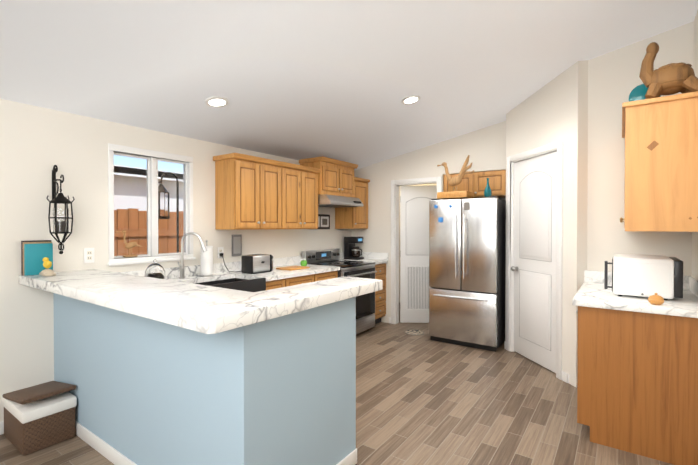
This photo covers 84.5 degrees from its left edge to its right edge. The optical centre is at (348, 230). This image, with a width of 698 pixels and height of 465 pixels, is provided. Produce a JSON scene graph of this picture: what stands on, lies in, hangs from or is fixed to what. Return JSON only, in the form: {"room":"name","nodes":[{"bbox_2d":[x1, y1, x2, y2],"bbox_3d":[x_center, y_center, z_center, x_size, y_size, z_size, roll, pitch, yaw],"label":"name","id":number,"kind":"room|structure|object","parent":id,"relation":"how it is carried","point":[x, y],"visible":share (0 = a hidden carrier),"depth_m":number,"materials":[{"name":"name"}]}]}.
{"room":"kitchen","nodes":[
{"label":"kitchen","id":0,"kind":"room"},
{"bbox_2d":[54,293,265,464],"bbox_3d":[-1.260,0.870,2.245,2.110,0.992,0.120,0,1,35],"label":"wall","id":1,"kind":"structure","parent":0,"point":[156,392],"depth_m":1.95,"materials":[{"name":"blue paint"}]},
{"bbox_2d":[75,420,136,464],"bbox_3d":[-1.294,1.324,2.192,2.122,0.085,0.011,0,1,35],"label":"baseboard","id":2,"kind":"structure","parent":1,"relation":"attached to","point":[114,456],"depth_m":2.33,"materials":[{"name":"white wood"}]},
{"bbox_2d":[19,269,382,333],"bbox_3d":[-1.024,0.338,2.520,2.167,0.060,1.250,0,1,35],"label":"countertop","id":3,"kind":"structure","parent":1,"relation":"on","point":[205,309],"depth_m":1.88,"materials":[{"name":"stone"}]},
{"bbox_2d":[21,240,52,275],"bbox_3d":[-2.175,0.188,2.688,0.086,0.235,0.166,0,1,35],"label":"books","id":4,"kind":"object","parent":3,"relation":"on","point":[34,253],"visible":0.81,"depth_m":2.64,"materials":[{"name":"teal paper"}]},
{"bbox_2d":[39,257,55,275],"bbox_3d":[-2.044,0.248,2.604,0.133,0.128,0.066,0,1,35],"label":"figurine","id":5,"kind":"object","parent":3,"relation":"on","point":[47,263],"visible":0.98,"depth_m":2.58,"materials":[{"name":"ceramic"}]},
{"bbox_2d":[0,99,351,421],"bbox_3d":[-1.553,-0.273,3.752,0.120,3.250,8.800,0,1,35],"label":"wall","id":6,"kind":"structure","parent":0,"point":[37,143],"depth_m":2.85,"materials":[{"name":"white paint"}]},
{"bbox_2d":[0,421,3,434],"bbox_3d":[-3.061,1.330,1.520,0.011,0.085,3.150,0,1,35],"label":"baseboard","id":7,"kind":"structure","parent":6,"relation":"attached to","point":[1,427],"depth_m":2.56,"materials":[{"name":"white wood"}]},
{"bbox_2d":[46,165,74,253],"bbox_3d":[-2.069,-0.152,2.741,0.220,0.643,0.158,0,1,35],"label":"lantern sconce","id":8,"kind":"object","parent":6,"relation":"attached to","point":[61,217],"visible":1,"depth_m":2.70,"materials":[{"name":"black metal"}]},
{"bbox_2d":[84,248,94,262],"bbox_3d":[-2.019,0.194,2.984,0.008,0.116,0.072,0,1,35],"label":"outlet","id":9,"kind":"object","parent":6,"relation":"attached to","point":[88,255],"visible":1,"depth_m":2.98,"materials":[{"name":"white plastic"}]},
{"bbox_2d":[108,143,195,265],"bbox_3d":[-1.755,-0.211,3.424,0.130,0.987,0.770,0,1,35],"label":"window","id":10,"kind":"structure","parent":6,"relation":"in","point":[150,202],"depth_m":3.41,"materials":[{"name":"white"}]},
{"bbox_2d":[115,230,141,256],"bbox_3d":[-1.867,0.112,3.259,0.060,0.227,0.216,0,1,35],"label":"bird","id":11,"kind":"object","parent":10,"relation":"on","point":[131,245],"visible":0.96,"depth_m":3.25},
{"bbox_2d":[217,247,223,257],"bbox_3d":[-1.325,0.230,3.964,0.008,0.116,0.072,0,1,35],"label":"outlet","id":12,"kind":"object","parent":6,"relation":"attached to","point":[220,250],"visible":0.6,"depth_m":3.96,"materials":[{"name":"white plastic"}]},
{"bbox_2d":[232,234,241,255],"bbox_3d":[-1.206,0.159,4.127,0.013,0.230,0.125,0,1,35],"label":"sign","id":13,"kind":"object","parent":6,"relation":"attached to","point":[236,244],"visible":1,"depth_m":4.13,"materials":[{"name":"grey"}]},
{"bbox_2d":[213,153,320,229],"bbox_3d":[-0.864,-0.383,4.312,0.350,0.740,1.291,0,1,35],"label":"upper cabinet","id":14,"kind":"object","parent":6,"relation":"attached to","point":[252,192],"visible":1,"depth_m":4.01,"materials":[{"name":"brown wood"}]},
{"bbox_2d":[317,214,329,228],"bbox_3d":[-0.402,-0.119,5.255,0.020,0.205,0.440,0,1,35],"label":"picture frame","id":15,"kind":"object","parent":6,"relation":"attached to","point":[323,221],"visible":0.56,"depth_m":5.31,"materials":[{"name":"black plastic"}]},
{"bbox_2d":[299,156,357,196],"bbox_3d":[-0.257,-0.680,5.129,0.395,0.460,0.790,0,1,35],"label":"upper cabinet","id":16,"kind":"object","parent":6,"relation":"attached to","point":[335,177],"visible":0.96,"depth_m":4.93,"materials":[{"name":"brown wood"}]},
{"bbox_2d":[318,194,362,207],"bbox_3d":[-0.215,-0.383,5.102,0.497,0.126,0.732,0,1,35],"label":"range hood","id":17,"kind":"object","parent":16,"relation":"attached to","point":[326,200],"visible":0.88,"depth_m":4.91,"materials":[{"name":"silver metal"}]},
{"bbox_2d":[335,177,369,228],"bbox_3d":[0.060,-0.387,5.621,0.346,0.725,0.418,0,1,35],"label":"upper cabinet","id":18,"kind":"object","parent":6,"relation":"attached to","point":[351,217],"visible":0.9,"depth_m":5.50,"materials":[{"name":"brown wood"}]},
{"bbox_2d":[266,297,355,464],"bbox_3d":[-0.211,0.872,2.005,0.120,0.992,0.700,0,1,35],"label":"wall","id":19,"kind":"structure","parent":0,"point":[281,390],"depth_m":1.94,"materials":[{"name":"blue paint"}]},
{"bbox_2d":[337,449,356,464],"bbox_3d":[-0.195,1.326,1.917,0.011,0.085,0.832,0,1,35],"label":"baseboard","id":20,"kind":"structure","parent":19,"relation":"attached to","point":[350,458],"depth_m":2.20,"materials":[{"name":"white"}]},
{"bbox_2d":[0,303,673,464],"bbox_3d":[0.088,1.393,2.606,4.500,0.060,8.800,0,1,35],"label":"floor","id":21,"kind":"structure","parent":0,"point":[423,399],"depth_m":2.85,"materials":[{"name":"brown wood"}]},
{"bbox_2d":[2,381,76,455],"bbox_3d":[-2.045,1.191,2.537,0.417,0.341,0.287,0,1,35],"label":"wicker basket","id":22,"kind":"object","parent":21,"relation":"on","point":[39,417],"visible":1,"depth_m":2.43,"materials":[{"name":"brown wicker"}]},
{"bbox_2d":[227,276,289,291],"bbox_3d":[-1.137,0.918,3.668,0.661,0.869,0.925,0,1,35],"label":"base cabinet","id":23,"kind":"object","parent":21,"relation":"on","point":[262,285],"depth_m":3.57,"materials":[{"name":"brown wood"}]},
{"bbox_2d":[164,260,289,287],"bbox_3d":[-1.152,0.503,3.645,0.661,0.324,0.974,0,1,35],"label":"countertop","id":24,"kind":"structure","parent":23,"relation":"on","point":[224,277],"depth_m":3.73,"materials":[{"name":"white stone"}]},
{"bbox_2d":[145,260,164,278],"bbox_3d":[-1.571,0.340,3.109,0.180,0.210,0.180,0,1,35],"label":"glass cloche","id":25,"kind":"object","parent":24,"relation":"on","point":[155,269],"visible":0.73,"depth_m":3.06,"materials":[{"name":"clear glass"}]},
{"bbox_2d":[178,232,206,278],"bbox_3d":[-1.448,0.229,3.506,0.206,0.425,0.235,0,1,35],"label":"faucet","id":26,"kind":"object","parent":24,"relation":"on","point":[181,265],"visible":1,"depth_m":3.51,"materials":[{"name":"silver metal"}]},
{"bbox_2d":[199,240,213,276],"bbox_3d":[-1.377,0.266,3.719,0.140,0.347,0.140,0,1,35],"label":"paper towel holder","id":27,"kind":"object","parent":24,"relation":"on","point":[207,263],"visible":0.96,"depth_m":3.67,"materials":[{"name":"white paper"}]},
{"bbox_2d":[241,254,271,273],"bbox_3d":[-0.953,0.344,3.995,0.184,0.187,0.274,0,1,35],"label":"toaster","id":28,"kind":"object","parent":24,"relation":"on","point":[255,263],"visible":1,"depth_m":3.92,"materials":[{"name":"silver metal"}]},
{"bbox_2d":[219,253,240,271],"bbox_3d":[-1.214,0.335,3.950,0.191,0.200,0.142,0,1,35],"label":"cord","id":29,"kind":"object","parent":28,"relation":"attached to","point":[220,254],"visible":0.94,"depth_m":3.95,"materials":[{"name":"black plastic"}]},
{"bbox_2d":[290,272,317,285],"bbox_3d":[-0.740,0.913,4.230,0.661,0.869,0.450,0,1,35],"label":"base cabinet","id":30,"kind":"object","parent":21,"relation":"on","point":[294,280],"depth_m":4.11,"materials":[{"name":"brown wood"}]},
{"bbox_2d":[273,257,317,275],"bbox_3d":[-0.740,0.498,4.226,0.661,0.324,0.450,0,1,35],"label":"countertop","id":31,"kind":"structure","parent":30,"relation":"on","point":[285,260],"depth_m":4.52,"materials":[{"name":"white stone"}]},
{"bbox_2d":[276,266,309,270],"bbox_3d":[-0.633,0.425,4.339,0.230,0.018,0.310,0,1,35],"label":"cutting board","id":32,"kind":"object","parent":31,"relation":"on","point":[290,268],"visible":1,"depth_m":4.31,"materials":[{"name":"brown wood"}]},
{"bbox_2d":[318,268,339,280],"bbox_3d":[-0.487,0.910,4.587,0.661,0.869,0.426,0,1,35],"label":"base cabinet","id":33,"kind":"object","parent":21,"relation":"on","point":[321,275],"depth_m":4.43,"materials":[{"name":"brown wood"}]},
{"bbox_2d":[294,256,339,271],"bbox_3d":[-0.489,0.495,4.581,0.661,0.324,0.420,0,1,35],"label":"countertop","id":34,"kind":"structure","parent":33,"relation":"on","point":[321,268],"depth_m":4.49,"materials":[{"name":"white stone"}]},
{"bbox_2d":[300,260,306,265],"bbox_3d":[-0.544,0.394,4.613,0.080,0.074,0.080,0,1,35],"label":"apple","id":35,"kind":"object","parent":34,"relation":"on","point":[303,262],"visible":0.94,"depth_m":4.58,"materials":[{"name":"green food"}]},
{"bbox_2d":[302,249,376,333],"bbox_3d":[-0.106,0.803,5.035,0.721,1.075,0.732,0,1,35],"label":"range","id":36,"kind":"object","parent":21,"relation":"on","point":[365,311],"visible":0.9,"depth_m":4.97,"materials":[{"name":"grey metal"}]},
{"bbox_2d":[374,263,385,323],"bbox_3d":[0.182,0.901,5.546,0.646,0.869,0.418,0,1,35],"label":"drawers","id":37,"kind":"object","parent":21,"relation":"on","point":[380,300],"visible":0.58,"depth_m":5.43,"materials":[{"name":"brown wood"}]},
{"bbox_2d":[405,330,424,335],"bbox_3d":[0.858,1.332,5.026,0.260,0.018,0.260,0,1,35],"label":"mat","id":38,"kind":"object","parent":21,"relation":"on","point":[414,332],"visible":0.98,"depth_m":5.00,"materials":[{"name":"beige fabric"}]},
{"bbox_2d":[429,196,505,351],"bbox_3d":[1.493,0.479,4.721,0.790,1.728,0.811,0,1,35],"label":"refrigerator","id":39,"kind":"object","parent":21,"relation":"on","point":[467,256],"visible":0.98,"depth_m":4.41,"materials":[{"name":"grey metal"}]},
{"bbox_2d":[437,191,472,199],"bbox_3d":[1.286,-0.423,4.646,0.360,0.075,0.260,0,1,35],"label":"tray","id":40,"kind":"object","parent":39,"relation":"on","point":[456,195],"visible":0.96,"depth_m":4.55,"materials":[{"name":"brown wood"}]},
{"bbox_2d":[437,155,473,190],"bbox_3d":[1.285,-0.645,4.644,0.449,0.492,0.100,0,1,35],"label":"rooster","id":41,"kind":"object","parent":40,"relation":"on","point":[455,180],"visible":0.9,"depth_m":4.60},
{"bbox_2d":[484,178,491,196],"bbox_3d":[1.593,-0.491,4.404,0.086,0.215,0.086,0,1,35],"label":"vase","id":42,"kind":"object","parent":39,"relation":"on","point":[487,191],"visible":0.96,"depth_m":4.38,"materials":[{"name":"teal glass"}]},
{"bbox_2d":[576,306,697,464],"bbox_3d":[2.041,0.927,2.734,0.697,0.869,0.981,0,1,35],"label":"base cabinet","id":43,"kind":"object","parent":21,"relation":"on","point":[637,383],"visible":0.92,"depth_m":2.33,"materials":[{"name":"brown wood"}]},
{"bbox_2d":[572,270,697,317],"bbox_3d":[2.036,0.420,2.721,0.697,0.140,1.001,0,1,35],"label":"countertop","id":44,"kind":"structure","parent":43,"relation":"on","point":[592,292],"depth_m":2.50,"materials":[{"name":"stone"}]},
{"bbox_2d":[604,254,682,299],"bbox_3d":[2.052,0.315,2.700,0.414,0.266,0.442,0,1,35],"label":"microwave","id":45,"kind":"object","parent":44,"relation":"on","point":[644,275],"visible":1,"depth_m":2.52,"materials":[{"name":"white plastic"}]},
{"bbox_2d":[648,293,663,304],"bbox_3d":[1.878,0.417,2.348,0.080,0.070,0.079,0,1,35],"label":"pumpkin","id":46,"kind":"object","parent":44,"relation":"on","point":[655,299],"visible":1,"depth_m":2.33,"materials":[{"name":"orange"}]},
{"bbox_2d":[0,0,697,169],"bbox_3d":[0.088,-1.298,2.582,4.700,0.990,9.000,0,1,35],"label":"ceiling","id":47,"kind":"structure","parent":0,"point":[340,80],"depth_m":2.70,"materials":[{"name":"paint"}]},
{"bbox_2d":[205,96,228,106],"bbox_3d":[-1.044,-1.018,3.043,0.181,0.039,0.184,0,1,35],"label":"recessed light","id":48,"kind":"object","parent":47,"relation":"in","point":[216,101],"visible":1,"depth_m":3.03,"materials":[{"name":"white"}]},
{"bbox_2d":[401,95,420,104],"bbox_3d":[0.574,-1.211,3.562,0.181,0.039,0.184,0,1,35],"label":"recessed light","id":49,"kind":"object","parent":47,"relation":"in","point":[411,99],"visible":1,"depth_m":3.55,"materials":[{"name":"white"}]},
{"bbox_2d":[340,252,387,264],"bbox_3d":[0.183,0.394,5.542,0.647,0.140,0.418,0,1,35],"label":"countertop","id":50,"kind":"structure","parent":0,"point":[378,258],"depth_m":5.59,"materials":[{"name":"stone"}]},
{"bbox_2d":[344,236,363,259],"bbox_3d":[0.083,0.257,5.635,0.261,0.330,0.190,0,1,35],"label":"coffee maker","id":51,"kind":"object","parent":50,"relation":"on","point":[352,251],"visible":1,"depth_m":5.59,"materials":[{"name":"black plastic"}]},
{"bbox_2d":[352,121,505,322],"bbox_3d":[1.010,-0.287,5.271,2.310,3.250,0.100,0,1,35],"label":"wall","id":52,"kind":"structure","parent":0,"point":[484,148],"depth_m":5.28,"materials":[{"name":"white paint"}]},
{"bbox_2d":[391,176,441,323],"bbox_3d":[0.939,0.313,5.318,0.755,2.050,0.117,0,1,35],"label":"door frame","id":53,"kind":"structure","parent":52,"relation":"attached to","point":[395,184],"depth_m":5.47,"materials":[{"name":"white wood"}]},
{"bbox_2d":[400,185,436,322],"bbox_3d":[1.037,0.341,5.510,0.611,1.966,0.166,0,1,2],"label":"closet door","id":54,"kind":"structure","parent":52,"relation":"in","point":[414,254],"depth_m":5.49,"materials":[{"name":"white wood"}]},
{"bbox_2d":[505,60,587,387],"bbox_3d":[1.920,-0.274,3.837,0.100,3.250,1.076,0,1,-10],"label":"wall","id":55,"kind":"structure","parent":0,"point":[555,109],"depth_m":3.40,"materials":[{"name":"white paint"}]},
{"bbox_2d":[511,151,556,372],"bbox_3d":[1.870,0.298,3.895,0.106,2.082,0.723,0,1,-10],"label":"pantry door","id":56,"kind":"structure","parent":55,"relation":"in","point":[534,268],"depth_m":3.87,"materials":[{"name":"white wood"}]},
{"bbox_2d":[506,140,562,379],"bbox_3d":[1.901,0.266,3.905,0.117,2.170,0.865,0,1,-10],"label":"door frame","id":57,"kind":"structure","parent":55,"relation":"attached to","point":[532,153],"depth_m":3.87,"materials":[{"name":"white wood"}]},
{"bbox_2d":[561,371,567,382],"bbox_3d":[1.933,1.313,3.443,0.011,0.085,0.066,0,1,-10],"label":"baseboard","id":58,"kind":"structure","parent":55,"relation":"attached to","point":[564,376],"depth_m":3.44,"materials":[{"name":"white wood"}]},
{"bbox_2d":[587,21,693,275],"bbox_3d":[2.357,-0.268,3.166,0.940,3.250,0.100,0,1,35],"label":"wall","id":59,"kind":"structure","parent":0,"point":[614,80],"depth_m":3.20,"materials":[{"name":"white paint"}]},
{"bbox_2d":[692,10,697,279],"bbox_3d":[2.374,-0.261,2.481,0.120,3.250,1.000,0,1,35],"label":"wall","id":60,"kind":"structure","parent":0,"point":[695,234],"depth_m":2.81,"materials":[{"name":"white paint"}]},
{"bbox_2d":[620,91,697,231],"bbox_3d":[2.138,-0.391,2.641,0.447,0.789,1.001,0,1,35],"label":"upper cabinet","id":61,"kind":"object","parent":60,"relation":"attached to","point":[660,135],"visible":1,"depth_m":2.26,"materials":[{"name":"brown wood"}]},
{"bbox_2d":[629,84,660,101],"bbox_3d":[1.935,-0.878,2.512,0.170,0.183,0.062,0,1,35],"label":"bowl","id":62,"kind":"object","parent":61,"relation":"on","point":[638,92],"visible":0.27,"depth_m":2.54,"materials":[{"name":"teal glass"}]},
{"bbox_2d":[639,42,697,98],"bbox_3d":[1.957,-0.975,2.329,0.313,0.378,0.198,0,1,35],"label":"sculpture","id":63,"kind":"object","parent":61,"relation":"on","point":[672,78],"visible":0.98,"depth_m":2.30,"materials":[{"name":"brown wood"}]},
{"bbox_3d":[1.803,-0.285,5.127,0.850,3.250,0.580,0,1,35],"label":"wall","id":64,"kind":"structure","parent":0,"visible":0},
{"bbox_2d":[444,170,505,197],"bbox_3d":[1.660,-0.576,4.949,0.790,0.305,0.431,0,1,35],"label":"upper cabinet","id":65,"kind":"object","parent":64,"relation":"attached to","point":[475,183],"visible":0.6,"depth_m":4.75,"materials":[{"name":"brown wood"}]}
]}

